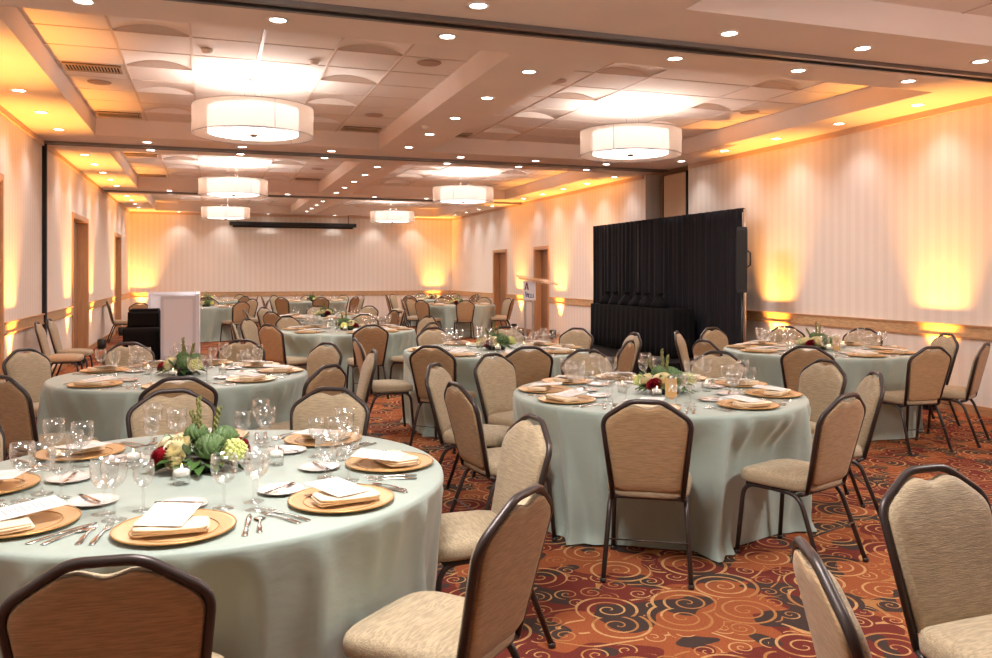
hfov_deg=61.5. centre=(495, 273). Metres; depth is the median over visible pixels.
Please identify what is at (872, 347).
charger plate
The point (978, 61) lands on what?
recessed light
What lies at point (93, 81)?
ceiling speaker
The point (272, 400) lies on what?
tablecloth
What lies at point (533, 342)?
napkin
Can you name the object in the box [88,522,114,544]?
fork
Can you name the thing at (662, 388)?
votive candles
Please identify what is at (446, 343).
charger plate
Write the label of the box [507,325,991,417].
baseboard
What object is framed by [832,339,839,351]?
table card
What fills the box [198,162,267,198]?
pendant light
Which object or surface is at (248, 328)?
banquet chair
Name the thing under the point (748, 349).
napkin
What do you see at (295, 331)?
charger plate
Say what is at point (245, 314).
banquet chair
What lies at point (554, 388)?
charger plate
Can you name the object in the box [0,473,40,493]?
charger plate
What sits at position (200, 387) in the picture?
banquet chair
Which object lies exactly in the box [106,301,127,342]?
banquet chair
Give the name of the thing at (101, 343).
uplight
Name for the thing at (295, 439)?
charger plate
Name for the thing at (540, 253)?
door
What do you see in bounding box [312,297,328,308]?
banquet chair
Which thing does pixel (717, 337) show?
banquet chair
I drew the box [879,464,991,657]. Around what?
banquet chair
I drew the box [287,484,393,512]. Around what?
charger plate
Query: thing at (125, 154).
ceiling vent
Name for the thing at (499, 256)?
door
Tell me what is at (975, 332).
trim
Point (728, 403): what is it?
charger plate
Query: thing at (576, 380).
charger plate
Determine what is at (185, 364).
centrepiece
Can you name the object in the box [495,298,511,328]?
banquet chair
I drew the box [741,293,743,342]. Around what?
speaker stand
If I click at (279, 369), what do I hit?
napkin
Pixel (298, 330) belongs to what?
napkin
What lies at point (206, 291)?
centrepiece
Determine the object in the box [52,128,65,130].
recessed light
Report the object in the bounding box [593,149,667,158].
diffuser
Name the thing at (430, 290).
trim
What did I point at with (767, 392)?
napkin
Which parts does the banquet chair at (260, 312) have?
frame, backrest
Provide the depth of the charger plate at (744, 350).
8.08 m
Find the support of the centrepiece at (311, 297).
on the tablecloth at (294, 307)
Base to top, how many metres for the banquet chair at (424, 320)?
0.913 m
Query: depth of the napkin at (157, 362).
6.81 m
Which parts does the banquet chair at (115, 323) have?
frame, seat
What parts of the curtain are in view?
drape panel, drape panel, drape panel, drape panel, drape panel, drape panel, drape panel, drape panel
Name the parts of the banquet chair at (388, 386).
panel, frame, seat, leg, leg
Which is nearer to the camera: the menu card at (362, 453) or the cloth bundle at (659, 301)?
the menu card at (362, 453)
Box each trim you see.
[0,105,129,213]
[4,293,129,324]
[4,294,129,333]
[4,297,130,335]
[27,2,991,208]
[42,140,667,334]
[104,190,521,203]
[130,211,450,220]
[130,291,450,296]
[131,290,450,297]
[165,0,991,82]
[451,96,991,220]
[451,291,991,338]
[454,294,991,340]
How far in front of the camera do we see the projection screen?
26.21 m
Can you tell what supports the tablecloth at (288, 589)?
on the floor
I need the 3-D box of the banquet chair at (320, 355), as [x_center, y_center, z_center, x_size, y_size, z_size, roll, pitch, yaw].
[-1.661,1.064,7.229,0.456,0.913,0.555,0,0,38]
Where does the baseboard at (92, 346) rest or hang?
attached to the wall at (68, 192)
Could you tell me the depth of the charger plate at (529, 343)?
8.91 m
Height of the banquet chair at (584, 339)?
0.913 m
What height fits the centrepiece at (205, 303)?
0.284 m
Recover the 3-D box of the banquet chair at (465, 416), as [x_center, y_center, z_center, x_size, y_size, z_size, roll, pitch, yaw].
[0.007,1.064,4.809,0.555,0.913,0.456,0,0,-26]
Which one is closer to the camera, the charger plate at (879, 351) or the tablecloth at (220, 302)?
the charger plate at (879, 351)
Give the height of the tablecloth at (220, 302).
0.756 m
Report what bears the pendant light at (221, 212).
hanging from the ceiling at (46, 34)
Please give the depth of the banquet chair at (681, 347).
8.77 m
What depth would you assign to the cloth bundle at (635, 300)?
14.13 m
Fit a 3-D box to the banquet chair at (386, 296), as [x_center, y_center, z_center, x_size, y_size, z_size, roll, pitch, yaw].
[-2.970,1.064,24.514,0.555,0.913,0.456,0,0,-17]
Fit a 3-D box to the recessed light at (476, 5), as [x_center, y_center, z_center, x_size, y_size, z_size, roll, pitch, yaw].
[-0.123,-1.877,5.832,0.170,0.012,0.170,0,0,-19]
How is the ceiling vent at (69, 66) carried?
in the ceiling at (46, 34)
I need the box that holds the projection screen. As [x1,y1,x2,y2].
[229,216,355,228]
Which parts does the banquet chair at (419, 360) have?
leg, panel, backrest, frame, leg, seat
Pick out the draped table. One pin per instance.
(611, 324)
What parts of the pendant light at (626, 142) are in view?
lamp shade, hanging frame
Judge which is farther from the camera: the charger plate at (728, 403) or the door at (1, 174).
the door at (1, 174)
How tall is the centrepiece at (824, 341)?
0.284 m
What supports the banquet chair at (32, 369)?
on the floor
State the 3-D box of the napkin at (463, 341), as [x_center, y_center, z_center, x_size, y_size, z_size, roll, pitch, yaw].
[-0.406,0.733,8.963,0.215,0.026,0.130,0,0,-30]
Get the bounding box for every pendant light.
[191,76,313,144]
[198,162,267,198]
[201,198,249,219]
[370,201,413,223]
[433,172,493,204]
[580,104,681,162]
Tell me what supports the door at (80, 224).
in the wall at (68, 192)
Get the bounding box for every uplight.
[97,339,105,349]
[118,327,124,335]
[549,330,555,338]
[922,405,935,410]
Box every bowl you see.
[170,367,194,375]
[183,452,224,474]
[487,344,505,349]
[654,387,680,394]
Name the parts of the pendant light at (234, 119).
lamp shade, hanging frame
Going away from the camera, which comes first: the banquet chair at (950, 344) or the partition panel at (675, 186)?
the banquet chair at (950, 344)
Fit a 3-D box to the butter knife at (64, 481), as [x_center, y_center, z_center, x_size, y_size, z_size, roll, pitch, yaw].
[-1.556,0.742,3.038,0.019,0.005,0.160,0,0,-13]
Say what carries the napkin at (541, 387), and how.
on the charger plate at (554, 388)
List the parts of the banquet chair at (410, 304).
backrest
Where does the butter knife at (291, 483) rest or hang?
on the bread plate at (290, 489)
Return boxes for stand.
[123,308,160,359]
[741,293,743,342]
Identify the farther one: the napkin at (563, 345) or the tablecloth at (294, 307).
the tablecloth at (294, 307)
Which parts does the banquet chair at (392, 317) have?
panel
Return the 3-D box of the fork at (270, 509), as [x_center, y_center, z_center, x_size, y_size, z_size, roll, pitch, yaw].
[-0.649,0.753,2.610,0.195,0.007,0.023,0,0,36]
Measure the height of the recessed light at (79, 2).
0.012 m
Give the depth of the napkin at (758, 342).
8.93 m
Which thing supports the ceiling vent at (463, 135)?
in the ceiling at (46, 34)
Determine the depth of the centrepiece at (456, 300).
20.52 m
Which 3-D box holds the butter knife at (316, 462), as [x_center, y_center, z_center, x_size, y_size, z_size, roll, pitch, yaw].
[-0.677,0.742,3.232,0.019,0.005,0.160,0,0,-32]
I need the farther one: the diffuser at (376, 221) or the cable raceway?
the diffuser at (376, 221)
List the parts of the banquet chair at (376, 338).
leg, seat, panel, frame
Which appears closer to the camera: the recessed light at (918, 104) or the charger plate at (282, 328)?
the recessed light at (918, 104)
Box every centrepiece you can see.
[142,395,250,476]
[155,337,208,375]
[200,291,213,298]
[200,296,214,306]
[307,291,319,300]
[315,301,337,316]
[333,309,361,329]
[426,290,437,298]
[450,295,465,304]
[476,321,515,349]
[633,348,696,394]
[797,321,837,349]
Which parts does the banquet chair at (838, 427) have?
leg, leg, seat, seat frame, backrest, frame, panel, leg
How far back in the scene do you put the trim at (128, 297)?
12.37 m
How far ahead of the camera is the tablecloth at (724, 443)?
4.65 m
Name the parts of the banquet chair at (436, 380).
frame, backrest, leg, leg, seat frame, seat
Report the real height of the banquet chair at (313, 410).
0.913 m
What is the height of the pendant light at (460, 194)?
0.645 m
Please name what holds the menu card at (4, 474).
on the napkin
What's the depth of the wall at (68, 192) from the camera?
12.47 m
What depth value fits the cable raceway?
7.69 m
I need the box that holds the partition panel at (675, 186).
[663,170,687,216]
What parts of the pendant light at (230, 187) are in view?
lamp shade, hanging frame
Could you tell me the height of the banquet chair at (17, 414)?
0.913 m
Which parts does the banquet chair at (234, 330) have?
frame, backrest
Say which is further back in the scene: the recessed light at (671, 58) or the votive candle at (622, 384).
the recessed light at (671, 58)
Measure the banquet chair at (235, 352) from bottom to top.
0.913 m
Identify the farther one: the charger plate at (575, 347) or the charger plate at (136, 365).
the charger plate at (575, 347)
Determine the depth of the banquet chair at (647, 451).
4.09 m
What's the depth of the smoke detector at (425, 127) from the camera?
10.56 m
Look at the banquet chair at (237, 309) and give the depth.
18.54 m
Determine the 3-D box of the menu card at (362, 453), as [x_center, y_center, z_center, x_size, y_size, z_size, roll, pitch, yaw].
[-0.461,0.712,3.283,0.190,0.016,0.136,0,0,8]
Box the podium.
[148,292,199,359]
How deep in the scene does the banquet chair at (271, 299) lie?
23.64 m
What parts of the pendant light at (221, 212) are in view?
lamp shade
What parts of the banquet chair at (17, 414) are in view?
panel, backrest, frame, seat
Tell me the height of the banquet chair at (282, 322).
0.913 m
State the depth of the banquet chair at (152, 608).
1.81 m
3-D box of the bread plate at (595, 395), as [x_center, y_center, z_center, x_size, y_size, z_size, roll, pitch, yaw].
[0.624,0.750,5.142,0.160,0.013,0.160,0,0,-4]
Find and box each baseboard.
[51,325,126,374]
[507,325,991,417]
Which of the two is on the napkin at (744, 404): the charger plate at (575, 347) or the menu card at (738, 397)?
the menu card at (738, 397)
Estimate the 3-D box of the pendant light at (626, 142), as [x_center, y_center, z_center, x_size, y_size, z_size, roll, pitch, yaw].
[1.693,-1.798,10.484,1.266,0.645,1.266,0,0,-29]
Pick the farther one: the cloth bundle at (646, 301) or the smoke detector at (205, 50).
the cloth bundle at (646, 301)
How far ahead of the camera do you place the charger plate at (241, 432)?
3.90 m
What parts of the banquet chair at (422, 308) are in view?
panel, frame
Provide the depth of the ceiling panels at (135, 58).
9.60 m
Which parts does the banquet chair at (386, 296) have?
panel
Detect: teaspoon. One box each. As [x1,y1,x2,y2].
[13,462,39,467]
[40,527,91,544]
[149,437,157,444]
[254,516,265,532]
[271,432,293,438]
[370,482,406,489]
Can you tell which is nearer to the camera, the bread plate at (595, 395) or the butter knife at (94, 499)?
the butter knife at (94, 499)
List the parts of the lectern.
post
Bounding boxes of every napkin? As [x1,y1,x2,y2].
[0,515,34,534]
[46,440,104,455]
[73,380,109,385]
[87,366,118,370]
[131,516,209,537]
[139,360,163,365]
[150,381,183,384]
[206,359,226,362]
[239,375,265,380]
[248,361,272,364]
[273,366,292,371]
[298,330,315,331]
[301,430,351,439]
[305,325,319,326]
[311,487,380,506]
[373,450,417,466]
[411,347,431,349]
[448,340,467,343]
[449,352,466,355]
[527,383,550,390]
[531,341,550,343]
[545,393,579,401]
[553,375,574,381]
[556,349,572,352]
[561,344,574,347]
[604,372,633,377]
[633,404,659,407]
[727,379,758,384]
[732,344,750,346]
[732,400,771,407]
[745,348,767,351]
[748,341,765,343]
[763,389,790,395]
[840,341,859,344]
[856,353,878,355]
[883,345,896,348]
[892,349,907,352]
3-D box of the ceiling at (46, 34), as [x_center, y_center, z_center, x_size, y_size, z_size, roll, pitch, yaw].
[-1.562,-2.240,13.139,8.520,0.240,27.150,0,0,-19]
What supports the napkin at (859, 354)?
on the charger plate at (849, 354)
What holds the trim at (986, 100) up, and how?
attached to the wall at (891, 222)
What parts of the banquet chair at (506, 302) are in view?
backrest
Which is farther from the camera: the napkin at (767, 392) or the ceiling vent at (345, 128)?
the ceiling vent at (345, 128)
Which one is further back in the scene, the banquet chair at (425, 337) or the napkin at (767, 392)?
the banquet chair at (425, 337)
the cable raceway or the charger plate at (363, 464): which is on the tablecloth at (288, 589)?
the charger plate at (363, 464)
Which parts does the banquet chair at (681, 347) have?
frame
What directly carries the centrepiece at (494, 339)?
on the tablecloth at (465, 365)
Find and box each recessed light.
[9,88,27,92]
[33,111,48,113]
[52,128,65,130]
[70,0,96,5]
[266,16,289,23]
[424,133,435,135]
[437,33,457,39]
[448,117,461,119]
[466,2,490,9]
[479,96,494,99]
[520,69,537,74]
[665,56,684,61]
[718,30,740,36]
[789,68,807,72]
[832,122,845,124]
[852,45,873,51]
[899,79,917,83]
[909,103,925,106]
[969,59,990,63]
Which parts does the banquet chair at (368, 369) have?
frame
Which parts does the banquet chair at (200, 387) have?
backrest, panel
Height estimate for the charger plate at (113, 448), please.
0.016 m
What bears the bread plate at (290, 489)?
on the tablecloth at (288, 589)
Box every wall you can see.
[0,113,128,381]
[129,214,451,317]
[452,103,991,407]
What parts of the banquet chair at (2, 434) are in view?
backrest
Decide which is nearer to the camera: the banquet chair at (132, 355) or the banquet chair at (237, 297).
the banquet chair at (132, 355)
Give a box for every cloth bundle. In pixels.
[599,291,610,303]
[608,291,620,304]
[618,292,631,304]
[628,292,641,305]
[639,293,652,306]
[650,293,669,307]
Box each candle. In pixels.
[124,449,140,468]
[174,464,190,485]
[268,446,283,464]
[617,381,626,387]
[652,387,660,392]
[702,380,710,391]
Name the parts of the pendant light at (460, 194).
lamp shade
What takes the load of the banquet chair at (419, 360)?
on the floor
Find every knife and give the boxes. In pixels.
[15,459,48,466]
[25,522,96,543]
[61,472,76,482]
[78,494,102,502]
[154,501,203,502]
[241,514,251,535]
[265,482,294,493]
[274,446,298,451]
[313,461,330,469]
[357,483,407,492]
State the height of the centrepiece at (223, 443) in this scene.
0.284 m
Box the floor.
[6,320,991,657]
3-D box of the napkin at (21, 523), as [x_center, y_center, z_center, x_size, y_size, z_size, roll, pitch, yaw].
[-1.456,0.733,2.473,0.130,0.026,0.215,0,0,-41]
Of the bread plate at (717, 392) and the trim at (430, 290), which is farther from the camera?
the trim at (430, 290)
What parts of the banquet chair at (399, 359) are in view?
leg, seat, frame, panel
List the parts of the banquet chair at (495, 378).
frame, backrest, seat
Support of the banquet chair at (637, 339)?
on the floor
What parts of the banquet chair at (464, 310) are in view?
panel, frame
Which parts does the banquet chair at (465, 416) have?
panel, frame, backrest, seat frame, seat, leg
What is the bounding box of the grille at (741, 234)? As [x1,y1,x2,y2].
[737,230,746,288]
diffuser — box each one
[208,127,297,140]
[208,193,258,196]
[208,217,242,218]
[376,221,407,221]
[441,200,485,202]
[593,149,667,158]
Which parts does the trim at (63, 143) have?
track rail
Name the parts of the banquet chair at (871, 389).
seat, seat frame, leg, backrest, frame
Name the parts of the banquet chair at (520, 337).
backrest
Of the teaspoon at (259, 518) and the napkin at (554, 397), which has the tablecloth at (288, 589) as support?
the teaspoon at (259, 518)
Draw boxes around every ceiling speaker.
[87,79,111,84]
[365,113,383,116]
[417,60,440,66]
[551,78,566,83]
[740,110,759,114]
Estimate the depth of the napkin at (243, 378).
5.82 m
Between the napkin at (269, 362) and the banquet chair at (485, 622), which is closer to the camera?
the banquet chair at (485, 622)
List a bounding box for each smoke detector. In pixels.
[201,48,212,53]
[308,59,318,65]
[421,125,429,129]
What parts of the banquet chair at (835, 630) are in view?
panel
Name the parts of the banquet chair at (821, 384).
seat, backrest, frame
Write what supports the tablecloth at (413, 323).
on the floor
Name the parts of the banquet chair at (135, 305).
panel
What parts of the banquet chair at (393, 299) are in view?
backrest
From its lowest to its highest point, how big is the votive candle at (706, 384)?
0.076 m
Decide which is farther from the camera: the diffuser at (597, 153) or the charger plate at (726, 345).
the diffuser at (597, 153)
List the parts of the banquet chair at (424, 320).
frame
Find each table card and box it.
[665,378,677,398]
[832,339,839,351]
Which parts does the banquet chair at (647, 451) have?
leg, leg, backrest, panel, frame, seat frame, seat, leg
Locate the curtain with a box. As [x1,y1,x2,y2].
[593,208,745,344]
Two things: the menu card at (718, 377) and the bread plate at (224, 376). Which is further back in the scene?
the bread plate at (224, 376)
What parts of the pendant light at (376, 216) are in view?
lamp shade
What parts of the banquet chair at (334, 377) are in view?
seat, backrest, frame, panel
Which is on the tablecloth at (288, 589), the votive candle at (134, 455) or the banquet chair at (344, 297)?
the votive candle at (134, 455)
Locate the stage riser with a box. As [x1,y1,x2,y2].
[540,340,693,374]
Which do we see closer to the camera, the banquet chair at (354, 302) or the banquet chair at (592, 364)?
the banquet chair at (592, 364)
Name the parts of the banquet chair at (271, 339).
panel, frame, seat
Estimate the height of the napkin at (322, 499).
0.026 m
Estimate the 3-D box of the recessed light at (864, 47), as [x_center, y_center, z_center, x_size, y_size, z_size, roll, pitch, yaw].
[3.051,-1.877,6.933,0.170,0.012,0.170,0,0,-19]
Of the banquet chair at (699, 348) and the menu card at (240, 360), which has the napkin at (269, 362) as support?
the menu card at (240, 360)
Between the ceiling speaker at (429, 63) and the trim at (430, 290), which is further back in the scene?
the trim at (430, 290)
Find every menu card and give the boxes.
[0,468,31,479]
[0,495,68,520]
[55,441,110,449]
[82,375,116,381]
[133,502,201,526]
[232,371,264,375]
[240,360,267,361]
[263,364,288,367]
[294,428,337,435]
[304,477,370,496]
[351,448,406,460]
[448,349,467,352]
[532,382,562,385]
[548,346,569,349]
[551,389,588,396]
[555,376,585,376]
[640,397,664,400]
[718,377,752,379]
[723,394,764,402]
[752,385,786,390]
[852,349,875,352]
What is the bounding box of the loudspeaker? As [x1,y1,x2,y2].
[737,227,750,292]
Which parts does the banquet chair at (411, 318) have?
seat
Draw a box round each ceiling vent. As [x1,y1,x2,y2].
[61,62,122,74]
[95,111,141,118]
[124,153,157,157]
[139,174,166,177]
[295,178,320,180]
[341,126,381,132]
[456,133,471,137]
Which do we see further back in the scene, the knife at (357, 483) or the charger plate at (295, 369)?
the charger plate at (295, 369)
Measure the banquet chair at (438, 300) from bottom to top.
0.913 m
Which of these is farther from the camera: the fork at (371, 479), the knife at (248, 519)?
the fork at (371, 479)
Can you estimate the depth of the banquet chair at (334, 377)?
5.63 m
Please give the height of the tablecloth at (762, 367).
0.756 m
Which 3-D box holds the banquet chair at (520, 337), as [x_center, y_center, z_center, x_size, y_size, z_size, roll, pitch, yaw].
[0.100,1.064,9.483,0.456,0.913,0.555,0,0,6]
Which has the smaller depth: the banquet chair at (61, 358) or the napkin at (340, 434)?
the napkin at (340, 434)
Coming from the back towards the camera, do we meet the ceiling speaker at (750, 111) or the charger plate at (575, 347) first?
the ceiling speaker at (750, 111)
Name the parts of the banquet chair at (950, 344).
backrest, frame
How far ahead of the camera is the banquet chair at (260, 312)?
15.21 m
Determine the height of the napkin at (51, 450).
0.026 m
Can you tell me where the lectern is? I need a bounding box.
[516,275,558,342]
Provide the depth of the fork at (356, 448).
3.63 m
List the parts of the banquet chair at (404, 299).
panel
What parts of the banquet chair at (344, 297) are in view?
backrest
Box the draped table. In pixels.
[591,303,694,358]
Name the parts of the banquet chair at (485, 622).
seat, backrest, frame, seat frame, panel, leg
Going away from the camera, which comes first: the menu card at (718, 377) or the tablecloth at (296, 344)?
the menu card at (718, 377)
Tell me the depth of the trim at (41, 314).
11.97 m
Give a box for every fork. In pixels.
[74,524,98,544]
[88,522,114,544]
[118,443,142,447]
[120,442,150,445]
[259,511,300,523]
[267,508,310,520]
[343,442,368,449]
[349,442,375,449]
[364,474,416,477]
[367,477,416,480]
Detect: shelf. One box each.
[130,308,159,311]
[516,275,558,285]
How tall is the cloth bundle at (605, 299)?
0.230 m
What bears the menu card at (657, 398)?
on the napkin at (641, 405)
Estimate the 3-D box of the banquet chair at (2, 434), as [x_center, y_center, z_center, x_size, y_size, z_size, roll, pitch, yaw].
[-2.191,1.064,3.587,0.555,0.913,0.456,0,0,26]
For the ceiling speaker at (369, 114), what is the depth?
11.05 m
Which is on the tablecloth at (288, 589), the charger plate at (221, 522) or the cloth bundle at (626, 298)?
the charger plate at (221, 522)
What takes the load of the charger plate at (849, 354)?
on the tablecloth at (762, 367)
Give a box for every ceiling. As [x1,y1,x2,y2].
[17,0,991,208]
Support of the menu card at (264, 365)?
on the napkin at (279, 369)
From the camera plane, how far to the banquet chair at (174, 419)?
4.34 m
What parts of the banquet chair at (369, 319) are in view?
backrest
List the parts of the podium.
panel frame, panel, panel, panel frame, panel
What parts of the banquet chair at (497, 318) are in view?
seat, panel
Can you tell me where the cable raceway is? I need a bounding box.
[256,30,266,65]
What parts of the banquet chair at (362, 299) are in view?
backrest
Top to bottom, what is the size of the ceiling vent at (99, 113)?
0.020 m
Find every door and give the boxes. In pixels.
[0,173,3,380]
[72,212,88,348]
[114,232,121,333]
[493,249,506,328]
[533,246,548,336]
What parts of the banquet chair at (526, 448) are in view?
seat frame, leg, seat, backrest, frame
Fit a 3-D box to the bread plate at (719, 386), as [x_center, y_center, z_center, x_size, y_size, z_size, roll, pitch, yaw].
[1.438,0.750,5.546,0.160,0.013,0.160,0,0,29]
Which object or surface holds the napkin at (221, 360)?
on the charger plate at (228, 362)
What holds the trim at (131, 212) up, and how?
attached to the wall at (168, 253)
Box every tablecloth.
[0,430,443,657]
[37,362,307,441]
[200,305,242,341]
[216,300,237,304]
[281,326,416,393]
[286,314,377,327]
[289,300,346,314]
[400,342,587,436]
[402,298,436,325]
[429,304,494,337]
[513,375,816,561]
[723,342,923,440]
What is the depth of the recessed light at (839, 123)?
10.38 m
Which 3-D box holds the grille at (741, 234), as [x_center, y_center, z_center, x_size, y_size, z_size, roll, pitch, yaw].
[3.361,-0.195,11.383,0.120,0.800,0.011,0,0,19]
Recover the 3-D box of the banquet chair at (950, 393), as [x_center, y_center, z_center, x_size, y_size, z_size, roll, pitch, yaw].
[4.180,1.064,7.605,0.555,0.913,0.456,0,0,41]
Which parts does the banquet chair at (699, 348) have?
panel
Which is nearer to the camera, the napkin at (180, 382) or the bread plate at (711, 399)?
the bread plate at (711, 399)
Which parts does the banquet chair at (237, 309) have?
seat, panel, frame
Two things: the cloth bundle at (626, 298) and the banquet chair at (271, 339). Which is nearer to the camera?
the banquet chair at (271, 339)
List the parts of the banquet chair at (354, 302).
panel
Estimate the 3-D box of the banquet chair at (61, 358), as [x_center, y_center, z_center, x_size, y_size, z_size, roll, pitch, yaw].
[-5.630,1.064,10.748,0.555,0.913,0.456,0,0,-19]
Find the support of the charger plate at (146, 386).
on the tablecloth at (272, 400)
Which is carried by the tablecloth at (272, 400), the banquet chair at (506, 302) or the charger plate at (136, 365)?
the charger plate at (136, 365)
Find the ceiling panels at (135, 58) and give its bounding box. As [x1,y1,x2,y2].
[108,16,820,208]
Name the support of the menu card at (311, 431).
on the napkin at (340, 434)
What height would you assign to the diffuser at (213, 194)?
0.015 m
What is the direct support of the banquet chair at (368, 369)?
on the floor
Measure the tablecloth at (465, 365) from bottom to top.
0.756 m
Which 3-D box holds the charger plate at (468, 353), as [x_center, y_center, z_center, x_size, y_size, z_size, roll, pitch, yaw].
[-0.357,0.749,7.731,0.349,0.016,0.349,0,0,-39]
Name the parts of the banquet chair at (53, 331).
frame, backrest, seat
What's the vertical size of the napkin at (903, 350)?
0.026 m
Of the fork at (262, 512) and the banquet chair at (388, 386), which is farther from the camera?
the banquet chair at (388, 386)
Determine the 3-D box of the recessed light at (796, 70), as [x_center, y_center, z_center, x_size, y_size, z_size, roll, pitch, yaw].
[2.789,-1.877,7.689,0.170,0.012,0.170,0,0,-19]
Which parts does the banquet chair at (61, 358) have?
frame, backrest, seat, leg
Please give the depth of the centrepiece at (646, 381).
5.27 m
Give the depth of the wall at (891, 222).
11.01 m
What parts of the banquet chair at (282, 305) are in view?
panel, frame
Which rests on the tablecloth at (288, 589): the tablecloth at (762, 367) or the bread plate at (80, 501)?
the bread plate at (80, 501)
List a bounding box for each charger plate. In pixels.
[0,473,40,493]
[0,505,81,538]
[33,442,125,460]
[67,380,123,387]
[80,367,128,372]
[110,509,236,545]
[133,364,157,367]
[141,381,185,388]
[173,428,249,443]
[208,361,232,365]
[225,376,275,382]
[236,362,279,366]
[257,367,303,372]
[282,328,307,329]
[284,432,361,446]
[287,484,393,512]
[294,331,321,333]
[345,451,433,471]
[443,342,474,344]
[453,352,475,356]
[518,385,571,392]
[526,342,555,345]
[538,395,595,403]
[541,377,590,383]
[544,350,574,353]
[548,345,580,348]
[595,374,635,379]
[618,404,680,409]
[696,376,707,380]
[714,380,767,386]
[716,399,779,409]
[726,345,760,348]
[741,349,777,352]
[743,342,776,344]
[744,389,802,397]
[846,353,886,357]
[868,346,905,349]
[876,350,915,354]
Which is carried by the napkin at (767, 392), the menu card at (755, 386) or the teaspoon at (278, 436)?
the menu card at (755, 386)
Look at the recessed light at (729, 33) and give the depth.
6.50 m
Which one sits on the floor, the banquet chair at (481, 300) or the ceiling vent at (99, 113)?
the banquet chair at (481, 300)
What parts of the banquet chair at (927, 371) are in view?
leg, seat, seat frame, backrest, frame, panel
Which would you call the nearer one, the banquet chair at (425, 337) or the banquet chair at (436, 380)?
the banquet chair at (436, 380)
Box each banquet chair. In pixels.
[0,375,98,459]
[0,425,5,461]
[0,554,223,657]
[2,348,51,457]
[34,321,83,371]
[47,318,92,376]
[102,342,154,366]
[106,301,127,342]
[126,388,215,437]
[128,302,147,310]
[138,376,217,407]
[217,339,265,361]
[220,301,249,341]
[230,321,240,343]
[233,294,244,299]
[238,296,248,302]
[240,318,259,344]
[243,309,259,340]
[247,299,257,317]
[250,300,268,322]
[254,363,346,429]
[257,307,271,345]
[258,324,306,365]
[263,311,280,326]
[269,295,277,311]
[275,297,297,314]
[275,315,299,329]
[290,387,369,435]
[306,305,322,314]
[306,342,342,377]
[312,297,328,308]
[336,296,358,313]
[337,295,348,309]
[343,484,552,657]
[345,324,388,398]
[346,295,364,313]
[351,314,378,324]
[353,337,415,433]
[356,349,377,403]
[358,305,378,315]
[384,309,398,325]
[385,295,404,324]
[389,294,401,308]
[389,322,438,378]
[399,308,405,325]
[401,299,417,326]
[402,295,416,325]
[405,298,417,331]
[409,345,474,453]
[415,293,426,298]
[415,300,441,333]
[416,327,451,345]
[417,315,436,334]
[425,362,508,488]
[434,297,449,303]
[435,413,555,648]
[444,381,556,541]
[449,293,460,297]
[453,300,474,339]
[469,295,476,301]
[472,353,516,476]
[476,297,491,303]
[487,326,525,342]
[490,299,513,331]
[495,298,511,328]
[504,346,553,387]
[559,327,593,353]
[560,349,613,375]
[600,399,694,589]
[614,339,635,371]
[622,332,641,373]
[674,330,689,372]
[689,350,745,378]
[692,339,722,358]
[700,327,728,350]
[734,392,868,562]
[766,326,805,341]
[780,345,834,391]
[791,536,871,657]
[798,358,848,494]
[811,370,884,516]
[842,328,882,345]
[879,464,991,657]
[882,346,953,455]
[915,342,990,447]
[928,333,960,425]
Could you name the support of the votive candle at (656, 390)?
on the tablecloth at (724, 443)
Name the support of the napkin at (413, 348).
on the charger plate
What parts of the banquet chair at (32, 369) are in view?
frame, backrest, seat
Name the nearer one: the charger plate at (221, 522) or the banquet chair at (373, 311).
the charger plate at (221, 522)
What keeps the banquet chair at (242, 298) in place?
on the floor
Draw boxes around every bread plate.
[45,472,93,482]
[66,493,119,506]
[103,454,145,462]
[116,378,139,381]
[124,369,144,372]
[164,497,207,506]
[213,375,234,378]
[226,366,241,369]
[257,483,304,494]
[269,445,306,453]
[298,461,339,471]
[574,387,597,391]
[584,393,609,397]
[588,382,610,385]
[698,397,725,401]
[700,384,723,388]
[715,391,740,395]
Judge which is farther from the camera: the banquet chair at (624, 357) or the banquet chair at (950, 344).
the banquet chair at (950, 344)
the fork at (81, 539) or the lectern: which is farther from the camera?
the lectern
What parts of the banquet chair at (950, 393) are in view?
leg, leg, seat, leg, backrest, frame, panel, leg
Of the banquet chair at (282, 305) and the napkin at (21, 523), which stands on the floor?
the banquet chair at (282, 305)
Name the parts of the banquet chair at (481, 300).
backrest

